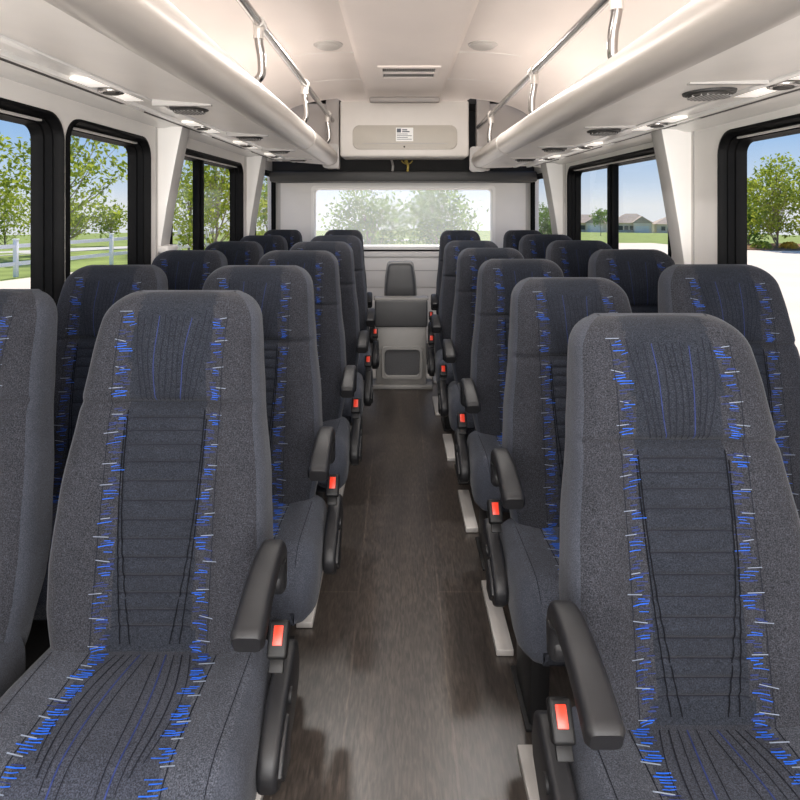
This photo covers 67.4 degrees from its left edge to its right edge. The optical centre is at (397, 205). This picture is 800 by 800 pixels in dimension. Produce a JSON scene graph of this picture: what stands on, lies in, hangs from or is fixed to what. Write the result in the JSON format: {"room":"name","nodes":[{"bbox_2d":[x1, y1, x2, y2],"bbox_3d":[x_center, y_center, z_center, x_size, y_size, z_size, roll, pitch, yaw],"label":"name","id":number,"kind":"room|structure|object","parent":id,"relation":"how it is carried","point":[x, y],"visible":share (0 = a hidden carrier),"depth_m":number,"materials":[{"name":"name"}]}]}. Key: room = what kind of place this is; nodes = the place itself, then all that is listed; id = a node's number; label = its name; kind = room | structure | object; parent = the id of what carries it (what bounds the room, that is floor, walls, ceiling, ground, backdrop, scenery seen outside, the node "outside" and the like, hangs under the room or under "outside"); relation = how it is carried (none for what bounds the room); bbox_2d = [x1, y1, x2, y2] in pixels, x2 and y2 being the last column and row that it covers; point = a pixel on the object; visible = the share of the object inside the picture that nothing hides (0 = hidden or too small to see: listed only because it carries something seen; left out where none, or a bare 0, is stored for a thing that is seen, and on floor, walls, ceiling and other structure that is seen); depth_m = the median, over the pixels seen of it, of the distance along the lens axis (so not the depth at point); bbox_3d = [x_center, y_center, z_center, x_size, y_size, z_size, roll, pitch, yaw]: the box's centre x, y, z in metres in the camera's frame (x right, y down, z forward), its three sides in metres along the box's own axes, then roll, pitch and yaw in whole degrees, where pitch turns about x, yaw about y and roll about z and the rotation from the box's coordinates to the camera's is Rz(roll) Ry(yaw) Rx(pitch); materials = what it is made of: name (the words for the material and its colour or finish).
{"room":"vehicle interior","nodes":[
{"label":"vehicle interior","id":0,"kind":"room"},
{"bbox_2d":[0,77,271,263],"bbox_3d":[-1.235,0.450,2.300,0.070,1.800,7.200,0,0,0],"label":"wall","id":1,"kind":"structure","parent":0,"point":[66,110],"depth_m":2.54,"materials":[{"name":"plastic"}]},
{"bbox_2d":[0,97,64,306],"bbox_3d":[-1.239,0.143,1.594,0.102,0.939,1.104,0,0,0],"label":"window","id":2,"kind":"structure","parent":1,"relation":"in","point":[46,131],"depth_m":2.11,"materials":[{"name":"metal"}]},
{"bbox_2d":[65,119,150,279],"bbox_3d":[-1.239,0.143,2.531,0.102,0.939,0.734,0,0,0],"label":"window","id":3,"kind":"structure","parent":1,"relation":"in","point":[137,147],"depth_m":2.85,"materials":[{"name":"black rubber"}]},
{"bbox_2d":[155,127,156,257],"bbox_3d":[-1.200,0.100,2.975,0.005,1.000,0.012,0,0,0],"label":"trim","id":4,"kind":"structure","parent":1,"relation":"attached to","point":[155,127],"depth_m":2.97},
{"bbox_2d":[0,0,338,167],"bbox_3d":[-0.858,-0.555,2.000,0.685,0.446,6.560,0,0,0],"label":"luggage rack","id":5,"kind":"object","parent":1,"relation":"attached to","point":[143,61],"visible":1,"depth_m":1.79,"materials":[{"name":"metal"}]},
{"bbox_2d":[97,87,124,95],"bbox_3d":[-0.971,-0.387,2.030,0.084,0.018,0.084,0,0,0],"label":"light","id":6,"kind":"object","parent":5,"relation":"attached to","point":[109,91],"depth_m":2.00,"materials":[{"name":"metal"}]},
{"bbox_2d":[169,107,208,114],"bbox_3d":[-0.800,-0.368,2.300,0.148,0.024,0.148,0,0,0],"label":"air vent","id":7,"kind":"object","parent":5,"relation":"attached to","point":[177,110],"depth_m":2.27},
{"bbox_2d":[194,126,210,130],"bbox_3d":[-0.971,-0.387,2.980,0.084,0.018,0.084,0,0,0],"label":"light","id":8,"kind":"object","parent":5,"relation":"attached to","point":[203,128],"depth_m":2.95,"materials":[{"name":"metal"}]},
{"bbox_2d":[236,137,262,140],"bbox_3d":[-0.800,-0.368,3.240,0.148,0.024,0.148,0,0,0],"label":"air vent","id":9,"kind":"object","parent":5,"relation":"attached to","point":[240,138],"depth_m":3.21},
{"bbox_2d":[158,127,189,252],"bbox_3d":[-1.143,-0.085,3.068,0.135,0.640,0.144,0,0,0],"label":"trim","id":10,"kind":"structure","parent":1,"relation":"attached to","point":[172,141],"depth_m":3.00,"materials":[{"name":"plastic"}]},
{"bbox_2d":[170,148,243,249],"bbox_3d":[-1.239,0.143,3.890,0.102,0.939,1.476,0,0,0],"label":"window","id":11,"kind":"structure","parent":1,"relation":"in","point":[199,159],"depth_m":3.91,"materials":[{"name":"black rubber"}]},
{"bbox_2d":[247,156,266,235],"bbox_3d":[-1.143,-0.050,4.868,0.135,0.710,0.224,0,0,0],"label":"trim","id":12,"kind":"structure","parent":1,"relation":"attached to","point":[256,165],"depth_m":4.76,"materials":[{"name":"plastic"}]},
{"bbox_2d":[255,170,275,234],"bbox_3d":[-1.210,0.143,5.430,0.044,0.939,0.836,0,0,0],"label":"window","id":13,"kind":"structure","parent":1,"relation":"in","point":[273,184],"depth_m":5.82,"materials":[{"name":"metal"}]},
{"bbox_2d":[276,183,280,229],"bbox_3d":[-1.183,0.450,5.880,0.055,1.800,0.050,0,0,0],"label":"trim","id":14,"kind":"structure","parent":1,"relation":"attached to","point":[278,185],"depth_m":5.89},
{"bbox_2d":[274,101,325,160],"bbox_3d":[-0.877,-0.682,5.300,0.645,0.575,0.040,0,0,0],"label":"trim","id":15,"kind":"structure","parent":1,"relation":"attached to","point":[316,121],"depth_m":5.28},
{"bbox_2d":[326,99,339,168],"bbox_3d":[-0.573,-0.647,5.295,0.115,0.635,0.110,0,0,0],"label":"trim","id":16,"kind":"structure","parent":1,"relation":"attached to","point":[332,105],"depth_m":5.24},
{"bbox_2d":[281,183,525,342],"bbox_3d":[0.050,0.170,5.930,2.640,2.360,0.060,0,0,0],"label":"wall","id":17,"kind":"structure","parent":0,"point":[510,198],"depth_m":5.90,"materials":[{"name":"plastic"}]},
{"bbox_2d":[364,253,438,286],"bbox_3d":[0.050,0.632,5.890,2.500,0.335,0.040,0,0,0],"label":"trim","id":18,"kind":"structure","parent":17,"relation":"attached to","point":[373,278],"depth_m":5.89,"materials":[{"name":"plastic"}]},
{"bbox_2d":[269,171,536,182],"bbox_3d":[0.050,-0.275,5.740,2.500,0.100,0.320,0,0,0],"label":"trim","id":19,"kind":"structure","parent":17,"relation":"attached to","point":[274,176],"depth_m":5.58,"materials":[{"name":"plastic"}]},
{"bbox_2d":[311,186,494,250],"bbox_3d":[0.052,0.123,5.923,1.808,0.647,0.074,0,0,0],"label":"window","id":20,"kind":"structure","parent":17,"relation":"in","point":[314,189],"depth_m":5.89,"materials":[{"name":"plastic"}]},
{"bbox_2d":[272,99,533,170],"bbox_3d":[0.050,-0.660,5.590,2.500,0.700,0.620,0,0,0],"label":"recess","id":21,"kind":"structure","parent":17,"relation":"attached to","point":[345,165],"depth_m":5.72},
{"bbox_2d":[340,101,468,159],"bbox_3d":[0.057,-0.675,5.407,1.123,0.490,0.407,0,0,0],"label":"air conditioner","id":22,"kind":"object","parent":21,"relation":"attached to","point":[368,131],"visible":0.99,"depth_m":5.22,"materials":[{"name":"white plastic"}]},
{"bbox_2d":[397,129,411,137],"bbox_3d":[0.055,-0.625,5.204,0.130,0.095,0.001,0,0,0],"label":"print","id":23,"kind":"object","parent":22,"relation":"attached to","point":[401,133],"depth_m":5.20},
{"bbox_2d":[263,343,575,799],"bbox_3d":[0.050,1.390,2.330,2.660,0.080,7.260,0,0,0],"label":"floor","id":24,"kind":"structure","parent":0,"point":[404,692],"depth_m":1.81,"materials":[{"name":"brown wood"}]},
{"bbox_2d":[0,289,57,697],"bbox_3d":[-0.988,0.776,1.178,0.423,1.149,0.592,0,0,0],"label":"seat","id":25,"kind":"object","parent":24,"relation":"on","point":[28,317],"visible":0.98,"depth_m":1.31,"materials":[{"name":"grey fabric"}]},
{"bbox_2d":[0,637,24,697],"bbox_3d":[-0.988,0.958,1.075,0.423,0.167,0.385,0,0,0],"label":"seat cushion","id":26,"kind":"object","parent":25,"relation":"on","point":[12,650],"depth_m":1.23,"materials":[{"name":"grey fabric"}]},
{"bbox_2d":[25,265,167,671],"bbox_3d":[-0.955,0.776,1.788,0.423,1.149,0.592,0,0,0],"label":"seat","id":27,"kind":"object","parent":24,"relation":"on","point":[87,293],"visible":0.3,"depth_m":1.93,"materials":[{"name":"grey fabric"}]},
{"bbox_2d":[33,499,58,619],"bbox_3d":[-0.955,0.958,1.685,0.423,0.167,0.385,0,0,0],"label":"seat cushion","id":28,"kind":"object","parent":27,"relation":"on","point":[40,613],"depth_m":1.49,"materials":[{"name":"grey fabric"}]},
{"bbox_2d":[0,290,299,799],"bbox_3d":[-0.467,0.775,1.252,0.546,1.149,0.780,0,0,0],"label":"seat","id":29,"kind":"object","parent":24,"relation":"on","point":[159,676],"visible":1,"depth_m":1.22,"materials":[{"name":"grey fabric"}]},
{"bbox_2d":[0,640,271,799],"bbox_3d":[-0.490,0.958,1.054,0.500,0.167,0.385,0,0,0],"label":"seat cushion","id":30,"kind":"object","parent":29,"relation":"on","point":[89,719],"depth_m":1.03,"materials":[{"name":"grey fabric"}]},
{"bbox_2d":[151,250,227,289],"bbox_3d":[-0.945,0.776,2.478,0.423,1.149,0.592,0,0,0],"label":"seat","id":31,"kind":"object","parent":24,"relation":"on","point":[183,269],"visible":0.09,"depth_m":2.67,"materials":[{"name":"grey fabric"}]},
{"bbox_2d":[205,241,263,264],"bbox_3d":[-0.935,0.776,3.168,0.423,1.149,0.592,0,0,0],"label":"seat","id":32,"kind":"object","parent":24,"relation":"on","point":[236,252],"visible":0.07,"depth_m":3.37,"materials":[{"name":"grey fabric"}]},
{"bbox_2d":[240,235,287,254],"bbox_3d":[-0.925,0.776,3.858,0.423,1.149,0.592,0,0,0],"label":"seat","id":33,"kind":"object","parent":24,"relation":"on","point":[269,243],"visible":0.06,"depth_m":4.06,"materials":[{"name":"grey fabric"}]},
{"bbox_2d":[202,265,342,639],"bbox_3d":[-0.433,0.775,1.862,0.546,1.149,0.780,0,0,0],"label":"seat","id":34,"kind":"object","parent":24,"relation":"on","point":[302,449],"visible":0.47,"depth_m":1.84,"materials":[{"name":"grey fabric"}]},
{"bbox_2d":[268,495,326,625],"bbox_3d":[-0.456,0.958,1.665,0.500,0.167,0.385,0,0,0],"label":"seat cushion","id":35,"kind":"object","parent":34,"relation":"on","point":[300,521],"depth_m":1.57,"materials":[{"name":"grey fabric"}]},
{"bbox_2d":[264,230,301,249],"bbox_3d":[-0.920,0.769,4.528,0.396,1.162,0.592,0,0,0],"label":"seat","id":36,"kind":"object","parent":24,"relation":"on","point":[292,237],"visible":0.08,"depth_m":4.73,"materials":[{"name":"grey fabric"}]},
{"bbox_2d":[258,250,361,511],"bbox_3d":[-0.415,0.775,2.552,0.546,1.149,0.780,0,0,0],"label":"seat","id":37,"kind":"object","parent":24,"relation":"on","point":[338,379],"visible":0.36,"depth_m":2.55,"materials":[{"name":"grey fabric"}]},
{"bbox_2d":[316,416,350,491],"bbox_3d":[-0.438,0.958,2.354,0.500,0.167,0.385,0,0,0],"label":"seat cushion","id":38,"kind":"object","parent":37,"relation":"on","point":[341,425],"depth_m":2.24,"materials":[{"name":"grey fabric"}]},
{"bbox_2d":[290,241,372,427],"bbox_3d":[-0.400,0.775,3.242,0.546,1.149,0.780,0,0,0],"label":"seat","id":39,"kind":"object","parent":24,"relation":"on","point":[356,340],"visible":0.31,"depth_m":3.24,"materials":[{"name":"grey fabric"}]},
{"bbox_2d":[342,372,363,422],"bbox_3d":[-0.423,0.958,3.045,0.500,0.167,0.385,0,0,0],"label":"seat cushion","id":40,"kind":"object","parent":39,"relation":"on","point":[359,393],"depth_m":2.89,"materials":[{"name":"grey fabric"}]},
{"bbox_2d":[311,235,378,407],"bbox_3d":[-0.390,0.775,3.932,0.546,1.149,0.780,0,0,0],"label":"seat","id":41,"kind":"object","parent":24,"relation":"on","point":[366,316],"visible":0.23,"depth_m":3.93,"materials":[{"name":"grey fabric"}]},
{"bbox_2d":[357,344,371,379],"bbox_3d":[-0.413,0.958,3.735,0.500,0.167,0.385,0,0,0],"label":"seat cushion","id":42,"kind":"object","parent":41,"relation":"on","point":[360,368],"depth_m":3.56,"materials":[{"name":"grey fabric"}]},
{"bbox_2d":[324,230,374,343],"bbox_3d":[-0.404,0.769,4.602,0.470,1.162,0.780,0,0,0],"label":"seat","id":43,"kind":"object","parent":24,"relation":"on","point":[356,233],"visible":0.15,"depth_m":4.71,"materials":[{"name":"grey fabric"}]},
{"bbox_2d":[384,261,416,295],"bbox_3d":[0.018,0.893,4.655,0.260,0.914,0.170,0,0,0],"label":"seat","id":44,"kind":"object","parent":24,"relation":"on","point":[400,277],"visible":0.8,"depth_m":4.58,"materials":[{"name":"plastic"}]},
{"bbox_2d":[373,296,432,388],"bbox_3d":[0.024,1.016,4.489,0.463,0.668,0.162,0,0,0],"label":"console","id":45,"kind":"object","parent":24,"relation":"on","point":[401,322],"visible":0.96,"depth_m":4.43,"materials":[{"name":"grey plastic"}]},
{"bbox_2d":[385,350,418,374],"bbox_3d":[0.031,1.155,4.431,0.256,0.188,0.010,0,0,0],"label":"grille","id":46,"kind":"object","parent":45,"relation":"attached to","point":[397,362],"depth_m":4.43,"materials":[{"name":"plastic"}]},
{"bbox_2d":[428,230,480,383],"bbox_3d":[0.452,0.769,4.502,0.470,1.162,0.780,0,0,0],"label":"seat","id":47,"kind":"object","parent":24,"relation":"on","point":[446,236],"visible":0.19,"depth_m":4.57,"materials":[{"name":"grey fabric"}]},
{"bbox_2d":[434,333,440,352],"bbox_3d":[0.472,0.953,4.304,0.430,0.169,0.385,0,0,0],"label":"seat cushion","id":48,"kind":"object","parent":47,"relation":"on","point":[437,346],"depth_m":4.15,"materials":[{"name":"grey fabric"}]},
{"bbox_2d":[427,240,497,430],"bbox_3d":[0.450,0.789,3.802,0.546,1.122,0.780,0,0,0],"label":"seat","id":49,"kind":"object","parent":24,"relation":"on","point":[441,323],"visible":0.34,"depth_m":3.80,"materials":[{"name":"grey fabric"}]},
{"bbox_2d":[435,349,454,388],"bbox_3d":[0.473,0.967,3.604,0.500,0.163,0.385,0,0,0],"label":"seat cushion","id":50,"kind":"object","parent":49,"relation":"on","point":[439,360],"depth_m":3.46,"materials":[{"name":"grey fabric"}]},
{"bbox_2d":[438,248,523,483],"bbox_3d":[0.470,0.789,3.112,0.546,1.122,0.780,0,0,0],"label":"seat","id":51,"kind":"object","parent":24,"relation":"on","point":[456,350],"visible":0.3,"depth_m":3.12,"materials":[{"name":"grey fabric"}]},
{"bbox_2d":[447,381,474,434],"bbox_3d":[0.493,0.967,2.914,0.500,0.163,0.385,0,0,0],"label":"seat cushion","id":52,"kind":"object","parent":51,"relation":"on","point":[454,406],"depth_m":2.78,"materials":[{"name":"grey fabric"}]},
{"bbox_2d":[454,259,563,570],"bbox_3d":[0.490,0.789,2.422,0.546,1.122,0.780,0,0,0],"label":"seat","id":53,"kind":"object","parent":24,"relation":"on","point":[481,394],"visible":0.46,"depth_m":2.42,"materials":[{"name":"grey fabric"}]},
{"bbox_2d":[467,430,509,511],"bbox_3d":[0.513,0.967,2.224,0.500,0.163,0.385,0,0,0],"label":"seat cushion","id":54,"kind":"object","parent":53,"relation":"on","point":[480,443],"depth_m":2.13,"materials":[{"name":"grey fabric"}]},
{"bbox_2d":[503,230,540,249],"bbox_3d":[0.980,0.769,4.428,0.396,1.162,0.592,0,0,0],"label":"seat","id":55,"kind":"object","parent":24,"relation":"on","point":[511,239],"visible":0.04,"depth_m":4.63,"materials":[{"name":"grey fabric"}]},
{"bbox_2d":[518,234,571,258],"bbox_3d":[0.985,0.769,3.728,0.460,1.162,0.592,0,0,0],"label":"seat","id":56,"kind":"object","parent":24,"relation":"on","point":[531,246],"visible":0.1,"depth_m":3.92,"materials":[{"name":"grey fabric"}]},
{"bbox_2d":[481,277,631,731],"bbox_3d":[0.505,0.789,1.742,0.546,1.122,0.780,0,0,0],"label":"seat","id":57,"kind":"object","parent":24,"relation":"on","point":[521,554],"visible":0.52,"depth_m":1.72,"materials":[{"name":"grey fabric"}]},
{"bbox_2d":[499,518,565,665],"bbox_3d":[0.528,0.967,1.544,0.500,0.163,0.385,0,0,0],"label":"seat cushion","id":58,"kind":"object","parent":57,"relation":"on","point":[528,547],"depth_m":1.47,"materials":[{"name":"grey fabric"}]},
{"bbox_2d":[546,240,611,276],"bbox_3d":[0.995,0.769,3.038,0.460,1.162,0.592,0,0,0],"label":"seat","id":59,"kind":"object","parent":24,"relation":"on","point":[572,256],"visible":0.05,"depth_m":3.23,"materials":[{"name":"grey fabric"}]},
{"bbox_2d":[588,249,674,312],"bbox_3d":[1.010,0.769,2.348,0.460,1.162,0.592,0,0,0],"label":"seat","id":60,"kind":"object","parent":24,"relation":"on","point":[637,272],"visible":0.12,"depth_m":2.53,"materials":[{"name":"grey fabric"}]},
{"bbox_2d":[517,313,799,799],"bbox_3d":[0.504,0.789,1.092,0.546,1.122,0.780,0,0,0],"label":"seat","id":61,"kind":"object","parent":24,"relation":"on","point":[674,623],"visible":1,"depth_m":1.09,"materials":[{"name":"grey fabric"}]},
{"bbox_2d":[569,706,799,799],"bbox_3d":[0.527,0.967,0.894,0.500,0.163,0.385,0,0,0],"label":"seat cushion","id":62,"kind":"object","parent":61,"relation":"on","point":[666,752],"depth_m":0.98,"materials":[{"name":"grey fabric"}]},
{"bbox_2d":[658,264,799,518],"bbox_3d":[1.020,0.769,1.668,0.460,1.162,0.592,0,0,0],"label":"seat","id":63,"kind":"object","parent":24,"relation":"on","point":[748,298],"visible":0.31,"depth_m":1.82,"materials":[{"name":"grey fabric"}]},
{"bbox_2d":[168,0,691,114],"bbox_3d":[0.050,-0.688,1.965,2.560,0.670,6.530,0,0,0],"label":"ceiling","id":64,"kind":"structure","parent":0,"point":[372,33],"depth_m":3.34,"materials":[{"name":"plastic"}]},
{"bbox_2d":[313,40,342,50],"bbox_3d":[-0.415,-0.945,3.560,0.176,0.033,0.176,0,0,0],"label":"recessed light","id":65,"kind":"object","parent":64,"relation":"in","point":[326,45],"visible":1,"depth_m":3.51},
{"bbox_2d":[369,97,439,102],"bbox_3d":[0.055,-0.877,4.965,0.580,0.045,0.070,0,0,0],"label":"slot","id":66,"kind":"structure","parent":64,"relation":"attached to","point":[371,99],"depth_m":4.93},
{"bbox_2d":[377,66,440,78],"bbox_3d":[0.075,-0.935,4.200,0.430,0.014,0.370,0,0,0],"label":"ceiling vent","id":67,"kind":"object","parent":64,"relation":"in","point":[384,72],"visible":1,"depth_m":4.18,"materials":[{"name":"plastic"}]},
{"bbox_2d":[468,40,497,50],"bbox_3d":[0.505,-0.945,3.560,0.176,0.033,0.176,0,0,0],"label":"recessed light","id":68,"kind":"object","parent":64,"relation":"in","point":[479,45],"visible":1,"depth_m":3.51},
{"bbox_2d":[534,105,799,263],"bbox_3d":[1.335,0.480,2.300,0.070,1.740,7.200,0,0,0],"label":"wall","id":69,"kind":"structure","parent":0,"point":[707,140],"depth_m":2.54,"materials":[{"name":"plastic"}]},
{"bbox_2d":[475,99,489,170],"bbox_3d":[0.746,-0.637,5.295,0.115,0.655,0.110,0,0,0],"label":"trim","id":70,"kind":"structure","parent":69,"relation":"attached to","point":[482,107],"depth_m":5.24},
{"bbox_2d":[490,101,526,139],"bbox_3d":[1.014,-0.672,5.300,0.572,0.595,0.040,0,0,0],"label":"trim","id":71,"kind":"structure","parent":69,"relation":"attached to","point":[507,116],"depth_m":5.28,"materials":[{"name":"plastic"}]},
{"bbox_2d":[526,183,529,229],"bbox_3d":[1.282,0.450,5.880,0.055,1.800,0.050,0,0,0],"label":"trim","id":72,"kind":"structure","parent":69,"relation":"attached to","point":[527,184],"depth_m":5.89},
{"bbox_2d":[530,173,542,229],"bbox_3d":[1.310,0.158,5.420,0.044,0.911,0.856,0,0,0],"label":"window","id":73,"kind":"structure","parent":69,"relation":"in","point":[539,176],"depth_m":5.83,"materials":[{"name":"metal"}]},
{"bbox_2d":[541,163,562,233],"bbox_3d":[1.238,-0.007,4.838,0.145,0.685,0.204,0,0,0],"label":"trim","id":74,"kind":"structure","parent":69,"relation":"attached to","point":[552,173],"depth_m":4.74,"materials":[{"name":"plastic"}]},
{"bbox_2d":[565,164,565,234],"bbox_3d":[1.300,0.100,4.660,0.005,1.000,0.012,0,0,0],"label":"trim","id":75,"kind":"structure","parent":69,"relation":"attached to","point":[565,164],"depth_m":4.65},
{"bbox_2d":[567,147,670,256],"bbox_3d":[1.339,0.158,3.720,0.102,0.911,1.736,0,0,0],"label":"window","id":76,"kind":"structure","parent":69,"relation":"in","point":[612,164],"depth_m":3.79,"materials":[{"name":"metal"}]},
{"bbox_2d":[469,0,799,171],"bbox_3d":[0.964,-0.509,2.000,0.673,0.418,6.560,0,0,0],"label":"luggage rack","id":77,"kind":"object","parent":69,"relation":"attached to","point":[709,63],"visible":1,"depth_m":1.85,"materials":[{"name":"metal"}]},
{"bbox_2d":[542,148,566,152],"bbox_3d":[0.912,-0.328,3.500,0.148,0.024,0.148,0,0,0],"label":"air vent","id":78,"kind":"object","parent":77,"relation":"attached to","point":[547,150],"depth_m":3.46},
{"bbox_2d":[587,128,620,135],"bbox_3d":[0.912,-0.328,2.660,0.148,0.024,0.148,0,0,0],"label":"air vent","id":79,"kind":"object","parent":77,"relation":"attached to","point":[592,131],"depth_m":2.61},
{"bbox_2d":[646,122,667,127],"bbox_3d":[1.079,-0.338,2.500,0.084,0.018,0.084,0,0,0],"label":"light","id":80,"kind":"object","parent":77,"relation":"attached to","point":[658,124],"depth_m":2.48,"materials":[{"name":"metal"}]},
{"bbox_2d":[682,87,736,101],"bbox_3d":[0.912,-0.328,1.760,0.148,0.024,0.148,0,0,0],"label":"air vent","id":81,"kind":"object","parent":77,"relation":"attached to","point":[698,94],"depth_m":1.72,"materials":[{"name":"plastic"}]},
{"bbox_2d":[766,80,799,89],"bbox_3d":[1.079,-0.340,1.680,0.083,0.014,0.083,0,0,-22],"label":"light","id":82,"kind":"object","parent":77,"relation":"attached to","point":[787,84],"depth_m":1.66,"materials":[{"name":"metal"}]},
{"bbox_2d":[651,129,690,263],"bbox_3d":[1.238,-0.018,2.728,0.145,0.665,0.144,0,0,0],"label":"trim","id":83,"kind":"structure","parent":69,"relation":"attached to","point":[672,147],"depth_m":2.66,"materials":[{"name":"plastic"}]},
{"bbox_2d":[693,131,694,263],"bbox_3d":[1.300,0.100,2.635,0.005,1.000,0.012,0,0,0],"label":"trim","id":84,"kind":"structure","parent":69,"relation":"attached to","point":[693,131],"depth_m":2.63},
{"bbox_2d":[717,113,799,263],"bbox_3d":[1.339,0.158,1.835,0.102,0.911,1.186,0,0,0],"label":"window","id":85,"kind":"structure","parent":69,"relation":"in","point":[733,146],"depth_m":2.39,"materials":[{"name":"black rubber"}]},
{"label":"outside","id":86,"kind":"structure","parent":0,"visible":0},
{"bbox_2d":[0,230,799,280],"bbox_3d":[0.000,5.808,0.000,460.000,7.056,460.000,0,0,0],"label":"ground","id":87,"kind":"structure","parent":86,"point":[6,273],"depth_m":50.95,"materials":[{"name":"plant"}]},
{"bbox_2d":[0,185,30,244],"bbox_3d":[-25.158,0.607,38.219,4.607,4.278,4.773,0,0,-19],"label":"tree","id":88,"kind":"object","parent":87,"relation":"on","point":[18,203],"visible":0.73,"depth_m":38.40,"materials":[{"name":"green plant"}]},
{"bbox_2d":[0,133,30,224],"bbox_3d":[-18.996,-0.959,26.428,5.262,6.526,5.753,0,0,-39],"label":"broadleaf tree","id":89,"kind":"object","parent":87,"relation":"on","point":[7,191],"visible":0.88,"depth_m":27.60,"materials":[{"name":"green plant"}]},
{"bbox_2d":[0,135,126,239],"bbox_3d":[-15.251,-1.386,27.632,6.328,7.380,6.000,0,0,0],"label":"broadleaf tree","id":90,"kind":"object","parent":87,"relation":"on","point":[90,165],"visible":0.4,"depth_m":27.23,"materials":[{"name":"green plant"}]},
{"bbox_2d":[70,198,95,239],"bbox_3d":[-21.926,1.087,39.998,3.262,3.267,3.238,0,0,0],"label":"tree","id":91,"kind":"object","parent":87,"relation":"on","point":[74,223],"visible":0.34,"depth_m":39.91,"materials":[{"name":"green plant"}]},
{"bbox_2d":[84,199,126,238],"bbox_3d":[-19.168,1.120,39.912,3.288,3.121,3.062,0,0,29],"label":"tree","id":92,"kind":"object","parent":87,"relation":"on","point":[106,227],"visible":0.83,"depth_m":39.62,"materials":[{"name":"green plant"}]},
{"bbox_2d":[0,228,223,276],"bbox_3d":[-11.602,1.645,20.601,0.202,1.210,19.749,0,0,18],"label":"rail fence","id":93,"kind":"object","parent":87,"relation":"on","point":[111,239],"visible":0.44,"depth_m":21.65,"materials":[{"name":"wood"}]},
{"bbox_2d":[173,160,229,249],"bbox_3d":[-10.561,-0.317,30.460,4.067,5.281,4.090,0,0,0],"label":"broadleaf tree","id":94,"kind":"object","parent":87,"relation":"on","point":[189,162],"visible":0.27,"depth_m":30.23,"materials":[{"name":"green plant"}]},
{"bbox_2d":[0,239,435,255],"bbox_3d":[-15.220,2.739,32.976,7.522,1.019,51.313,0,0,39],"label":"road","id":95,"kind":"structure","parent":87,"relation":"on","point":[118,247],"depth_m":32.06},
{"bbox_2d":[173,161,267,249],"bbox_3d":[-7.533,-0.579,25.034,5.457,5.816,5.170,0,0,0],"label":"broadleaf tree","id":96,"kind":"object","parent":87,"relation":"on","point":[221,209],"visible":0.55,"depth_m":24.54,"materials":[{"name":"green plant"}]},
{"bbox_2d":[0,243,799,354],"bbox_3d":[11.050,2.260,3.250,49.900,0.020,66.500,0,0,0],"label":"pavement","id":97,"kind":"structure","parent":87,"relation":"on","point":[784,266],"depth_m":20.30,"materials":[{"name":"concrete"}]},
{"bbox_2d":[256,180,267,234],"bbox_3d":[-6.112,0.338,28.980,2.963,3.958,3.504,0,0,0],"label":"broadleaf tree","id":98,"kind":"object","parent":97,"relation":"on","point":[262,217],"visible":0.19,"depth_m":29.03,"materials":[{"name":"green plant"}]},
{"bbox_2d":[318,190,420,244],"bbox_3d":[-0.931,0.646,19.355,3.173,3.336,3.463,0,0,25],"label":"tree","id":99,"kind":"object","parent":97,"relation":"on","point":[370,221],"visible":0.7,"depth_m":19.14,"materials":[{"name":"green plant"}]},
{"bbox_2d":[395,190,488,244],"bbox_3d":[1.275,0.561,20.693,3.660,3.510,3.644,0,0,-27],"label":"tree","id":100,"kind":"object","parent":97,"relation":"on","point":[437,223],"visible":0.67,"depth_m":20.06,"materials":[{"name":"green plant"}]},
{"bbox_2d":[747,243,799,250],"bbox_3d":[22.900,2.255,32.750,12.200,0.110,5.500,0,0,0],"label":"mulch bed","id":101,"kind":"object","parent":97,"relation":"on","point":[775,248],"visible":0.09,"depth_m":31.06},
{"bbox_2d":[750,240,773,248],"bbox_3d":[19.046,2.014,31.382,1.038,0.438,1.078,0,0,0],"label":"flowering bush","id":102,"kind":"object","parent":101,"relation":"on","point":[765,244],"visible":0.98,"depth_m":31.17,"materials":[{"name":"green plant"}]},
{"bbox_2d":[778,241,798,248],"bbox_3d":[20.389,2.033,31.304,0.968,0.398,0.953,0,0,0],"label":"flowering bush","id":103,"kind":"object","parent":101,"relation":"on","point":[792,245],"visible":0.98,"depth_m":31.07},
{"bbox_2d":[539,202,551,233],"bbox_3d":[10.198,1.169,41.953,3.293,2.999,3.129,0,0,0],"label":"broadleaf tree","id":104,"kind":"object","parent":87,"relation":"on","point":[545,226],"visible":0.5,"depth_m":41.71,"materials":[{"name":"green plant"}]},
{"bbox_2d":[581,214,606,231],"bbox_3d":[57.379,5.635,185.515,14.200,6.000,11.200,0,0,14],"label":"house","id":105,"kind":"structure","parent":87,"relation":"on","point":[587,225],"depth_m":180.06,"materials":[{"name":"beige"}]},
{"bbox_2d":[589,208,606,235],"bbox_3d":[30.451,2.303,90.044,3.279,4.395,3.300,0,0,0],"label":"sapling","id":106,"kind":"object","parent":87,"relation":"on","point":[600,214],"visible":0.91,"depth_m":89.79,"materials":[{"name":"green plant"}]},
{"bbox_2d":[619,214,653,232],"bbox_3d":[72.879,5.636,187.515,12.200,6.500,11.200,0,0,14],"label":"house","id":107,"kind":"structure","parent":87,"relation":"on","point":[628,223],"depth_m":183.66,"materials":[{"name":"beige"}]},
{"bbox_2d":[652,217,667,232],"bbox_3d":[87.379,6.256,189.515,13.200,5.800,11.200,0,0,14],"label":"house","id":108,"kind":"structure","parent":87,"relation":"on","point":[659,226],"depth_m":187.01,"materials":[{"name":"beige"}]},
{"bbox_2d":[747,187,790,243],"bbox_3d":[20.898,0.696,36.075,4.227,3.812,4.236,0,0,0],"label":"broadleaf tree","id":109,"kind":"object","parent":87,"relation":"on","point":[755,235],"visible":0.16,"depth_m":35.27,"materials":[{"name":"green plant"}]},
{"bbox_2d":[747,152,799,246],"bbox_3d":[20.523,-0.200,32.370,4.413,5.346,4.805,0,0,-26],"label":"broadleaf tree","id":110,"kind":"object","parent":87,"relation":"on","point":[779,205],"visible":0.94,"depth_m":32.09,"materials":[{"name":"green plant"}]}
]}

